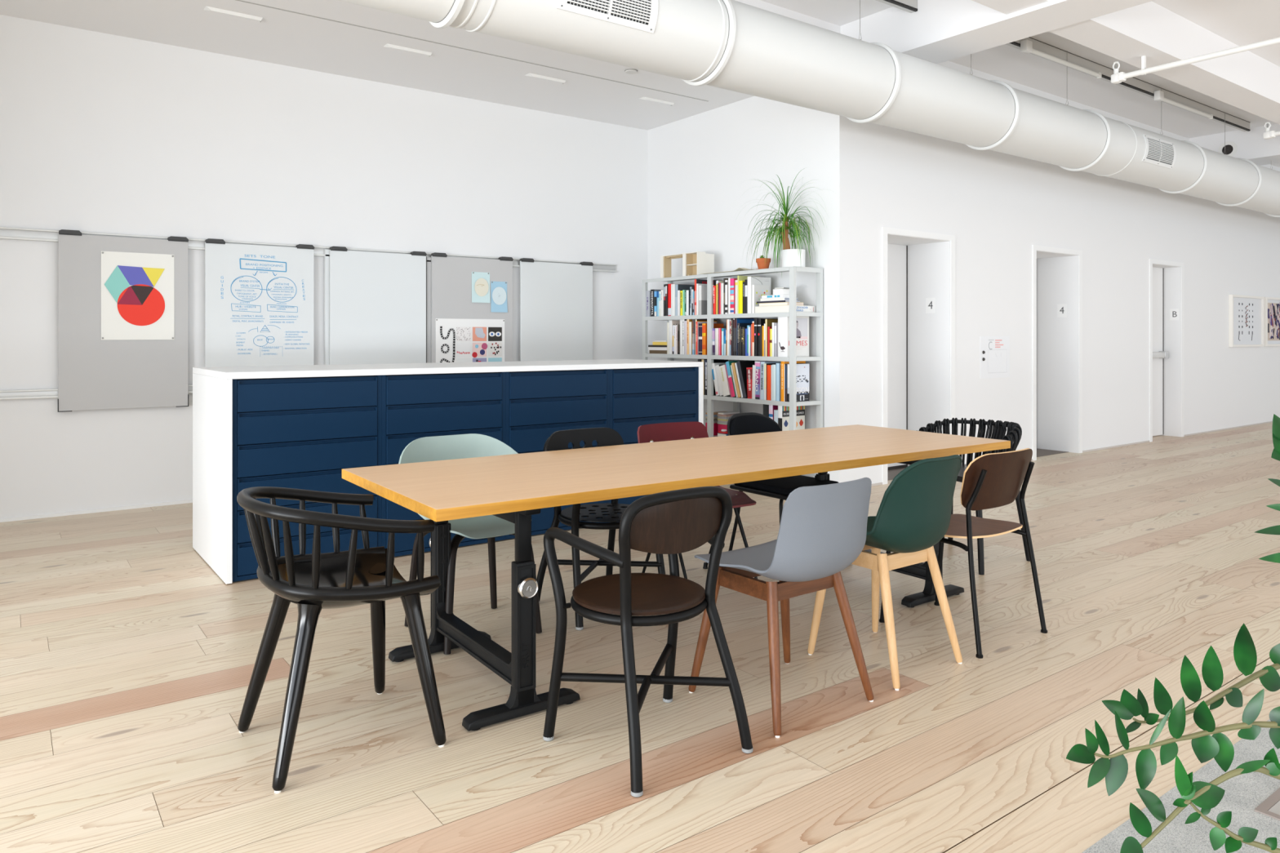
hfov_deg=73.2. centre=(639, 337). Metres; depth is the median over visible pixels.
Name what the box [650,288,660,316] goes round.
book
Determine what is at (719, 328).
book
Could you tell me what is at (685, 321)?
book
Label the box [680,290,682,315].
book
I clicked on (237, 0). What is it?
trim
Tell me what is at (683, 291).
book
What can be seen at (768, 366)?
book
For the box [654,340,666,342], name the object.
book
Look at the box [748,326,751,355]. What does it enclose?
book
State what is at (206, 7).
recessed light
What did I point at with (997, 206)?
wall
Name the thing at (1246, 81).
ceiling beam
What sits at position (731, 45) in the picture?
air duct
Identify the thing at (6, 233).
wall rail
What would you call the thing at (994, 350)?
notice
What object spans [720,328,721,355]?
book
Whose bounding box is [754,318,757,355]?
book
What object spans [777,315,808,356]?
book
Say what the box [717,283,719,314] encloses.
book
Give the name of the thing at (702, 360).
book
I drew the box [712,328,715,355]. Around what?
book
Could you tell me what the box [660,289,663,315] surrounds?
book
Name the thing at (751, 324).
book
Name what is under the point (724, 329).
book
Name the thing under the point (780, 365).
book
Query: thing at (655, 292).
book
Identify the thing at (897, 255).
door
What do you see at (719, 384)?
book
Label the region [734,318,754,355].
book
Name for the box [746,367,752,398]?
book
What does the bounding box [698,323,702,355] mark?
book
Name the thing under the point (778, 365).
book
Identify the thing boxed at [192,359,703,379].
countertop
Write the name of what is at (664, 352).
book
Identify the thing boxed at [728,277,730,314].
book
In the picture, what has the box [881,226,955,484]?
trim
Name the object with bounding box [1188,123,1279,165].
ceiling beam
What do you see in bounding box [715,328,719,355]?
book
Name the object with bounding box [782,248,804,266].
pot
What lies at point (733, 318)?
book
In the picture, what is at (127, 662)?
floor
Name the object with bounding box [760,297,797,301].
book
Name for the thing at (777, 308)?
book
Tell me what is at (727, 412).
magazine
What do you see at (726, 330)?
book
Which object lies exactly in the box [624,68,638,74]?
sprinkler cover
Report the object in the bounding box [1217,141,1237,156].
pipe sleeve
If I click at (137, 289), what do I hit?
art print
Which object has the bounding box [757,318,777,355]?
book
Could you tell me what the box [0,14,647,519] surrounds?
wall
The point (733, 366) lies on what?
book
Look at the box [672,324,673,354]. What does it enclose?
book
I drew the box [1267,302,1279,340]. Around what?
artwork
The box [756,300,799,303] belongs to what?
book
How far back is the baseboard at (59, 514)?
6.09 m
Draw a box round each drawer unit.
[231,375,382,582]
[382,372,505,556]
[505,368,609,539]
[609,366,698,522]
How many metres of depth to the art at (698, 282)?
7.88 m
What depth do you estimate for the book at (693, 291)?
7.87 m
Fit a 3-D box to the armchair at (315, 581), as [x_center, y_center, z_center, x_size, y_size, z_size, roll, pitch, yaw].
[-0.947,0.852,2.655,0.541,0.776,0.598,0,0,-36]
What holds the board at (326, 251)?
hanging from the wall rail at (6, 233)
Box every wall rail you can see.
[0,226,616,272]
[0,384,192,399]
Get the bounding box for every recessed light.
[203,5,262,22]
[383,43,432,56]
[524,72,565,84]
[639,96,674,106]
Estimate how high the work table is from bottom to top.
0.735 m
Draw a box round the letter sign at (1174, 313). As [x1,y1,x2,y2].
[1169,308,1178,319]
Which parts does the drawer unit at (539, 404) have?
drawer, drawer, drawer, drawer, drawer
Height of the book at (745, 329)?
0.233 m
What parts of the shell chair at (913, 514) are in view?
leg, leg, leg, leg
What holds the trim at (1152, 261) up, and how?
attached to the wall at (997, 206)
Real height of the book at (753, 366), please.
0.285 m
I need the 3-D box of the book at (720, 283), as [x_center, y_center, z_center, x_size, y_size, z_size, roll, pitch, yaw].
[0.787,-0.340,7.645,0.215,0.278,0.021,0,0,-36]
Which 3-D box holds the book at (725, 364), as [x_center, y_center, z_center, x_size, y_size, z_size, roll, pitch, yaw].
[0.859,0.377,7.570,0.224,0.285,0.093,0,0,-36]
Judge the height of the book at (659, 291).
0.242 m
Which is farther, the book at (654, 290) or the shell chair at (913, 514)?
the book at (654, 290)
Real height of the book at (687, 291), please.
0.232 m
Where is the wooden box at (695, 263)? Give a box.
[660,251,714,278]
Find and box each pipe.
[1111,36,1279,84]
[1262,121,1279,139]
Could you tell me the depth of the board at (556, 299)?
8.28 m
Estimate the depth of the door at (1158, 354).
10.80 m
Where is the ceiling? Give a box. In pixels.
[0,0,1279,167]
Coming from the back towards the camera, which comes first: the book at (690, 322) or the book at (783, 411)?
the book at (690, 322)
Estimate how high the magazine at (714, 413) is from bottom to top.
0.016 m
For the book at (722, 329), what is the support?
on the bookshelf
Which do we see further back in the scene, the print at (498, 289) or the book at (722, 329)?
the print at (498, 289)
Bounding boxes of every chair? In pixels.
[637,422,757,578]
[688,477,873,737]
[727,412,839,551]
[807,454,962,690]
[879,448,1047,658]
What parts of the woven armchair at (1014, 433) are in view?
leg, seat, rail, leg, leg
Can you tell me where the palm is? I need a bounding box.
[734,167,829,273]
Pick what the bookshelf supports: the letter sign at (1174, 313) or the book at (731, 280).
the book at (731, 280)
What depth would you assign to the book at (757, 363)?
7.21 m
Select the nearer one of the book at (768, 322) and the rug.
the rug
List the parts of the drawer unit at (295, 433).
drawer, drawer, drawer, drawer, drawer, drawer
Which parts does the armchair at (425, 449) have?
leg, leg, leg, leg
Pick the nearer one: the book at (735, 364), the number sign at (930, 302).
the book at (735, 364)
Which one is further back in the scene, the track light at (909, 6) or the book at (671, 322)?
the book at (671, 322)
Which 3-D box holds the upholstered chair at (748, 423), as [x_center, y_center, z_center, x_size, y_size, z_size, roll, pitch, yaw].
[0.752,0.833,4.661,0.429,0.810,0.579,0,0,-36]
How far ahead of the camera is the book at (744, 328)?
7.34 m
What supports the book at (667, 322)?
on the bookshelf
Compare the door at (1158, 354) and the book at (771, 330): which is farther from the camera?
the door at (1158, 354)
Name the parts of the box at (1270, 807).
lid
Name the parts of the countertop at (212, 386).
panel, panel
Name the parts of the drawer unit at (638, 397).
drawer, drawer, drawer, drawer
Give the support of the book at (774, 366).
on the bookshelf
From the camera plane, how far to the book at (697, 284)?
7.83 m
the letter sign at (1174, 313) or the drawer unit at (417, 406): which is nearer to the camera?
the drawer unit at (417, 406)
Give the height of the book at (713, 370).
0.291 m
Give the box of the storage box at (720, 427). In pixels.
[717,423,727,432]
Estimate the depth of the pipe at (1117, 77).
6.42 m
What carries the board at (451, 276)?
hanging from the wall rail at (6, 233)
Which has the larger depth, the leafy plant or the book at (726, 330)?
the book at (726, 330)
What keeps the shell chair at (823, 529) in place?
on the floor at (127, 662)
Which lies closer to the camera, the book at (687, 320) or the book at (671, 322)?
the book at (687, 320)
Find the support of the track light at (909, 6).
attached to the ceiling
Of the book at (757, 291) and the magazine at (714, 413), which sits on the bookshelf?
the book at (757, 291)
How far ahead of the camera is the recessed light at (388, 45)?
6.46 m
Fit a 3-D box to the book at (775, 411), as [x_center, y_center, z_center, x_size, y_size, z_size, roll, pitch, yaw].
[1.199,0.740,7.106,0.224,0.289,0.051,0,0,-36]
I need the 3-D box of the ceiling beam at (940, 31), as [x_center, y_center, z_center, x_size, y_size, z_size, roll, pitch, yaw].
[4.955,-2.325,2.810,0.450,0.370,10.630,0,0,-36]
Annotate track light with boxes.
[875,0,917,13]
[1005,36,1250,131]
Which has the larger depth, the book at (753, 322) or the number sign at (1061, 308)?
the number sign at (1061, 308)
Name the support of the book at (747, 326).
on the bookshelf
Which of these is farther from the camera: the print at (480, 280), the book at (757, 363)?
the print at (480, 280)
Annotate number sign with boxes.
[925,297,935,313]
[1057,303,1066,317]
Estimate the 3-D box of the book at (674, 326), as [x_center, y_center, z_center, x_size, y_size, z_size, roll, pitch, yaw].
[0.408,0.023,8.155,0.212,0.273,0.030,0,0,-36]
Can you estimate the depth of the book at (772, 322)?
7.06 m
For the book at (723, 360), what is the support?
on the bookshelf
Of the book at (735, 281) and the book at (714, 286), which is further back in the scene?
the book at (714, 286)
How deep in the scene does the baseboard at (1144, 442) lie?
10.13 m
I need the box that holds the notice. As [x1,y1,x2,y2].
[980,336,1009,378]
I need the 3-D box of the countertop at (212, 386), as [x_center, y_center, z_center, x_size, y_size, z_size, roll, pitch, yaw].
[-1.086,0.705,5.613,3.135,1.058,0.940,0,0,-36]
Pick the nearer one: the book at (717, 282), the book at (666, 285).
the book at (717, 282)
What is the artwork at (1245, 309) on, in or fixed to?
attached to the picture frame at (1246, 313)
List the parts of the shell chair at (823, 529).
leg, leg, leg, leg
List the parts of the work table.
knob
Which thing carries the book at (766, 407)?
on the bookshelf
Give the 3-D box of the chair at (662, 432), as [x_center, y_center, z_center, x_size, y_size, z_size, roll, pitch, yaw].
[0.280,0.849,4.354,0.459,0.790,0.530,0,0,-32]
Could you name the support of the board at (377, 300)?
hanging from the wall rail at (6, 233)
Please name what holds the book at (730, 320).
on the bookshelf
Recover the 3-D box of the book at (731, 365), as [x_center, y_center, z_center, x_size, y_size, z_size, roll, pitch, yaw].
[0.901,0.378,7.510,0.221,0.282,0.108,0,0,-36]
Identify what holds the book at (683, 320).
on the bookshelf
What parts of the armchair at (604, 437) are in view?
leg, leg, backrest, seat, leg, leg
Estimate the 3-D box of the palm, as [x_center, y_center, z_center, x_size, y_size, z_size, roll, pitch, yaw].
[1.112,-0.935,6.979,0.702,0.865,0.913,0,0,-36]
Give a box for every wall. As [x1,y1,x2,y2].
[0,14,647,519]
[647,26,849,482]
[849,60,1279,484]
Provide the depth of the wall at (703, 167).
7.69 m
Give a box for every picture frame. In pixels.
[1228,294,1264,346]
[1264,297,1279,346]
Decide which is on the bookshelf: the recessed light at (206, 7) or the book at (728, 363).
the book at (728, 363)
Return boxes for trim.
[236,0,708,101]
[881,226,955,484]
[1031,244,1082,460]
[1149,258,1184,441]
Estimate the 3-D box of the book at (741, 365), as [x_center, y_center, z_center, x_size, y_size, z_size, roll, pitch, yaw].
[0.963,0.361,7.437,0.246,0.317,0.122,0,0,-36]
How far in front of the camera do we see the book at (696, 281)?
7.85 m
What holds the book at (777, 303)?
on the book at (777, 308)
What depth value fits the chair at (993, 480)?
3.52 m
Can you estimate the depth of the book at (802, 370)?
7.00 m
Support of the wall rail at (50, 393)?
attached to the wall at (100, 132)
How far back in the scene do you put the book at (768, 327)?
7.10 m
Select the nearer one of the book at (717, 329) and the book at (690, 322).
the book at (717, 329)
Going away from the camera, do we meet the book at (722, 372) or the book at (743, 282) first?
the book at (743, 282)
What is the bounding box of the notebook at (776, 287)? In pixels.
[774,287,789,288]
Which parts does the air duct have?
vent frame, vent frame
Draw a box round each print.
[101,250,174,339]
[471,271,490,302]
[490,280,507,312]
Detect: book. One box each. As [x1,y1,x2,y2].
[646,290,650,316]
[648,345,666,346]
[648,346,666,350]
[648,350,666,354]
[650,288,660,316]
[652,342,666,345]
[653,291,657,316]
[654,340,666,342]
[657,291,658,315]
[658,291,660,315]
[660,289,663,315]
[663,284,665,315]
[665,284,667,315]
[666,322,668,354]
[667,284,688,315]
[668,320,679,354]
[671,284,685,315]
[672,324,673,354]
[673,324,676,354]
[675,284,694,315]
[676,324,677,354]
[677,290,679,315]
[677,324,679,354]
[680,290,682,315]
[680,319,682,354]
[682,289,689,315]
[682,319,686,354]
[684,290,686,315]
[684,320,686,354]
[686,290,689,315]
[686,319,692,354]
[688,321,692,354]
[689,286,691,315]
[691,286,694,315]
[692,318,715,354]
[693,291,694,315]
[694,279,706,315]
[695,319,716,321]
[695,321,716,355]
[696,283,706,315]
[698,284,706,315]
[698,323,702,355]
[701,359,723,395]
[702,323,723,355]
[704,359,728,395]
[711,362,725,395]
[712,280,717,314]
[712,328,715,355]
[713,285,715,314]
[715,280,723,314]
[715,328,715,355]
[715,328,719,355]
[715,364,723,395]
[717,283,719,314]
[717,432,728,436]
[718,364,730,396]
[719,282,721,314]
[719,328,719,355]
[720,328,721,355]
[721,283,723,314]
[721,328,726,355]
[723,278,728,314]
[724,280,728,314]
[724,328,726,355]
[724,364,731,396]
[725,329,726,355]
[725,360,738,397]
[726,320,727,355]
[727,319,730,355]
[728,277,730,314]
[729,278,737,314]
[729,320,730,355]
[730,317,753,355]
[730,364,737,397]
[731,362,741,397]
[733,318,746,355]
[734,280,737,313]
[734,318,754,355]
[734,363,742,398]
[736,360,755,398]
[737,275,752,313]
[737,323,751,355]
[738,280,744,313]
[738,326,746,355]
[741,327,742,355]
[742,281,744,313]
[742,327,746,355]
[744,279,747,313]
[745,328,746,355]
[746,325,751,355]
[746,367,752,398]
[747,276,770,313]
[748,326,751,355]
[751,284,769,313]
[751,321,754,355]
[751,324,751,355]
[751,364,755,399]
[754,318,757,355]
[755,305,815,313]
[755,360,775,399]
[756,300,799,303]
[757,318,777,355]
[758,302,803,306]
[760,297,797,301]
[760,326,762,356]
[760,360,781,399]
[761,294,789,298]
[762,325,764,356]
[763,404,768,417]
[764,319,777,356]
[764,324,764,356]
[764,363,776,399]
[766,364,771,399]
[767,326,772,356]
[768,404,777,420]
[769,328,772,356]
[771,364,772,400]
[772,322,777,356]
[772,364,776,400]
[773,323,777,356]
[773,409,777,423]
[776,363,781,400]
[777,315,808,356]
[777,323,777,356]
[777,405,804,431]
[780,364,781,400]
[781,360,805,401]
[784,363,807,401]
[787,364,808,401]
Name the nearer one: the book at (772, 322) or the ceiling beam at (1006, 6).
the ceiling beam at (1006, 6)
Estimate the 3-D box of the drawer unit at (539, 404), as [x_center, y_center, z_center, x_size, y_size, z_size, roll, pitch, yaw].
[-0.772,0.722,5.834,0.767,1.020,0.898,0,0,-36]
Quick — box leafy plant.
[1066,413,1279,852]
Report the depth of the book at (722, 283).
7.57 m
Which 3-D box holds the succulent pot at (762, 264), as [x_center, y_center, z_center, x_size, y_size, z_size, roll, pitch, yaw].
[1.047,-0.633,7.316,0.132,0.133,0.132,0,0,-36]
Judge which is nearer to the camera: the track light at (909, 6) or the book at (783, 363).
the track light at (909, 6)
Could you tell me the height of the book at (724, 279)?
0.315 m
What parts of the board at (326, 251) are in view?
edge trim, panel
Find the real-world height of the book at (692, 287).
0.264 m
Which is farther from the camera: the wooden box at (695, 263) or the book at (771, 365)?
the wooden box at (695, 263)
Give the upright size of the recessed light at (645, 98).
0.022 m
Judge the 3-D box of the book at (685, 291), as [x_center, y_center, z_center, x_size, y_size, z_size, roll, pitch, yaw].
[0.495,-0.318,8.023,0.183,0.234,0.027,0,0,-36]
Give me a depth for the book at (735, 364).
7.39 m
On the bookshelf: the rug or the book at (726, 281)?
the book at (726, 281)
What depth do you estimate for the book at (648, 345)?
8.33 m
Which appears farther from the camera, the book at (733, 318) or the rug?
the book at (733, 318)
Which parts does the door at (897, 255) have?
sill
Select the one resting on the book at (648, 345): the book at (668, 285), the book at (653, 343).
the book at (653, 343)
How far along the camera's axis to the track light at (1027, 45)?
8.27 m
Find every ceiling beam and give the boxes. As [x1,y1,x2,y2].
[840,0,1154,63]
[972,0,1048,14]
[1048,0,1279,124]
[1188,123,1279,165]
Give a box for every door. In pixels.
[887,243,907,479]
[1152,266,1168,435]
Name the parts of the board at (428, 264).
edge trim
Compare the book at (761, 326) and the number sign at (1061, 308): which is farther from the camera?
the number sign at (1061, 308)
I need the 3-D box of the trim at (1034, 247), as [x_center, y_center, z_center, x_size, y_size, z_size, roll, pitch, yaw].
[4.346,0.155,8.960,0.992,2.170,0.012,0,0,-36]
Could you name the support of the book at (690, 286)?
on the bookshelf
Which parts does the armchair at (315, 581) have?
leg, leg, arm rail, seat, leg, leg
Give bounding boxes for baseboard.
[0,499,192,522]
[871,421,1272,486]
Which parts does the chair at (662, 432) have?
leg, backrest, leg, leg, seat, leg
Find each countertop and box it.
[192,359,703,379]
[192,359,703,584]
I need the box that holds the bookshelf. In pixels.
[642,266,822,474]
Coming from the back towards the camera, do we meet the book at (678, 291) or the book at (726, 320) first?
the book at (678, 291)
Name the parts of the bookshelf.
post, post, post, shelf, post, shelf, post, post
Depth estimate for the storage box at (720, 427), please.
7.65 m
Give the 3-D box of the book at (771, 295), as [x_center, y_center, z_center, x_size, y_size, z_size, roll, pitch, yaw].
[1.141,-0.335,7.125,0.136,0.024,0.245,0,0,-36]
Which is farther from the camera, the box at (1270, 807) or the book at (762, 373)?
the book at (762, 373)
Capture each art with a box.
[697,280,706,284]
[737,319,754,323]
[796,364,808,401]
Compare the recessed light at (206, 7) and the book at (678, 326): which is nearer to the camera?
the recessed light at (206, 7)
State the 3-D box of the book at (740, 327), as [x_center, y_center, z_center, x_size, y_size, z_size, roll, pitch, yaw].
[0.930,0.034,7.432,0.196,0.251,0.026,0,0,-36]
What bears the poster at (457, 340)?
attached to the board at (451, 276)
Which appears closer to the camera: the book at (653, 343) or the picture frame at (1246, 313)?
the book at (653, 343)
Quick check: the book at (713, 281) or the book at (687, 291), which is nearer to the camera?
the book at (713, 281)
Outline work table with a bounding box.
[342,424,1010,731]
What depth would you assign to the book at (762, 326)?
7.16 m
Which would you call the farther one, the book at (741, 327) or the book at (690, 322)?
the book at (690, 322)
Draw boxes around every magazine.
[705,411,727,414]
[717,411,740,414]
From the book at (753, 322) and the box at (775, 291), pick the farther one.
the book at (753, 322)
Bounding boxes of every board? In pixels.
[57,229,188,412]
[204,238,314,367]
[324,248,328,364]
[328,246,426,364]
[426,256,431,363]
[431,252,513,362]
[520,257,593,360]
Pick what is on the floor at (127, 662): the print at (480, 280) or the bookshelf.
the bookshelf
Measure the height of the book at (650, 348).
0.029 m
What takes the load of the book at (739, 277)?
on the bookshelf
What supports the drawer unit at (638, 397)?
on the floor at (127, 662)
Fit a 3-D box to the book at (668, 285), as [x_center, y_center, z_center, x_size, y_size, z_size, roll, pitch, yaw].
[0.374,-0.353,8.241,0.237,0.306,0.054,0,0,-36]
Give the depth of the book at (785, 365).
6.94 m
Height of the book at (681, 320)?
0.329 m
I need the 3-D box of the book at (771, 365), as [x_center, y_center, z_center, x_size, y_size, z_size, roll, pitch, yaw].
[1.173,0.373,7.149,0.226,0.292,0.024,0,0,-36]
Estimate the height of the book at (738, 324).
0.281 m
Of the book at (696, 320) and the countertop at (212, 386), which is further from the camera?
the book at (696, 320)
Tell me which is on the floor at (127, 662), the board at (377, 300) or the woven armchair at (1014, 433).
the woven armchair at (1014, 433)
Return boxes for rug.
[1082,719,1279,852]
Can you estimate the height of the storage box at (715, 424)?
0.110 m
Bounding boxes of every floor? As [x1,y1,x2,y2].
[0,422,1279,852]
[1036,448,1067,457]
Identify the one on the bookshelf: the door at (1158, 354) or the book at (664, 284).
the book at (664, 284)
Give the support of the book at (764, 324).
on the bookshelf
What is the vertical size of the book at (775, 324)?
0.275 m
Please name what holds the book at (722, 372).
on the bookshelf
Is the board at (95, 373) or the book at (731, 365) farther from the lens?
the book at (731, 365)
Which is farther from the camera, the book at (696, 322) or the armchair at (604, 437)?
the book at (696, 322)
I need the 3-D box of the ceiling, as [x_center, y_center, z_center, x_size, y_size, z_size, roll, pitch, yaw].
[5.273,-2.413,4.642,24.000,0.495,13.200,0,0,-36]
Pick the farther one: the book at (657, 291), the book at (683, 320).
the book at (657, 291)
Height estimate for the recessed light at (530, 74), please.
0.022 m
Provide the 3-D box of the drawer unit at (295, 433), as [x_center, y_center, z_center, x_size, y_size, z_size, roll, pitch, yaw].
[-2.008,0.722,4.921,0.767,1.020,0.898,0,0,-36]
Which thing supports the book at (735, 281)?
on the bookshelf
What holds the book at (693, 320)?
on the bookshelf
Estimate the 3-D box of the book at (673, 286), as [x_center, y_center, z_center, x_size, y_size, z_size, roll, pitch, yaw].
[0.401,-0.350,8.186,0.232,0.300,0.057,0,0,-36]
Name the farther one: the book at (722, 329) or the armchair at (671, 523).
the book at (722, 329)
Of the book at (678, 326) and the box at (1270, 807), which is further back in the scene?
the book at (678, 326)
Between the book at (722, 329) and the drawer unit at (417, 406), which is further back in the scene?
the book at (722, 329)
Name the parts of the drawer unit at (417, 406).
drawer, drawer, drawer, drawer, drawer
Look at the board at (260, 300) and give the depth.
6.68 m
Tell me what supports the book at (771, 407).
on the bookshelf
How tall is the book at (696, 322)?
0.302 m
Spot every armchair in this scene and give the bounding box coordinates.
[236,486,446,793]
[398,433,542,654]
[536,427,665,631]
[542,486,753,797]
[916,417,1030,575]
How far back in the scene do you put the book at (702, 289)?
7.81 m
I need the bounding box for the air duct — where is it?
[337,0,1279,217]
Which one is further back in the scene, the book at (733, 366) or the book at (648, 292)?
the book at (648, 292)
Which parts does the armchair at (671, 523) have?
leg, leg, seat, backrest, leg, leg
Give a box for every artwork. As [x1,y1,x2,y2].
[1238,302,1253,340]
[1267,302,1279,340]
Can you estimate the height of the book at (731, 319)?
0.329 m
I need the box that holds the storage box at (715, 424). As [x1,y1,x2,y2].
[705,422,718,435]
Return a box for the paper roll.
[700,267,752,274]
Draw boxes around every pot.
[755,255,770,269]
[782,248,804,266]
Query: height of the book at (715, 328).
0.240 m
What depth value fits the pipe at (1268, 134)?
8.70 m
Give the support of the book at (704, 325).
on the bookshelf
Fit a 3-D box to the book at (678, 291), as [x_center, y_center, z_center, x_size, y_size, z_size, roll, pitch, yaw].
[0.433,-0.320,8.100,0.185,0.238,0.035,0,0,-36]
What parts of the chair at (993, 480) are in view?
leg, leg, leg, seat, backrest, leg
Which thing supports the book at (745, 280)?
on the bookshelf
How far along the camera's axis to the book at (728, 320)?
7.49 m
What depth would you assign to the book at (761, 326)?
7.17 m
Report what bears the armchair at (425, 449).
on the floor at (127, 662)
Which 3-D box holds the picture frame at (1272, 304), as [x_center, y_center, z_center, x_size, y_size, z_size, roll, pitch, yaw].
[9.419,-0.225,12.688,1.170,0.706,0.044,0,0,-36]
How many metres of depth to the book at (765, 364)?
7.13 m
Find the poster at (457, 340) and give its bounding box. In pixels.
[435,318,504,362]
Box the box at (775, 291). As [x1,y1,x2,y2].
[773,288,789,294]
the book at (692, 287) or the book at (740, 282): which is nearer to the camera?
the book at (740, 282)
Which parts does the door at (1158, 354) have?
handle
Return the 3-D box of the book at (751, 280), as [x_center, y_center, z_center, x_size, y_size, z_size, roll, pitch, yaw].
[1.016,-0.356,7.351,0.241,0.312,0.044,0,0,-36]
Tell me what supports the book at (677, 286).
on the bookshelf
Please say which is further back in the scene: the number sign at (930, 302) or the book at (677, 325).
the book at (677, 325)
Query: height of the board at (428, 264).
1.215 m
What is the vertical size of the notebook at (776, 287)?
0.009 m
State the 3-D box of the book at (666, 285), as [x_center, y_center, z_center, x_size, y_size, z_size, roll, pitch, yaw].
[0.341,-0.353,8.265,0.237,0.306,0.021,0,0,-36]
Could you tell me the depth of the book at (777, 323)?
7.03 m

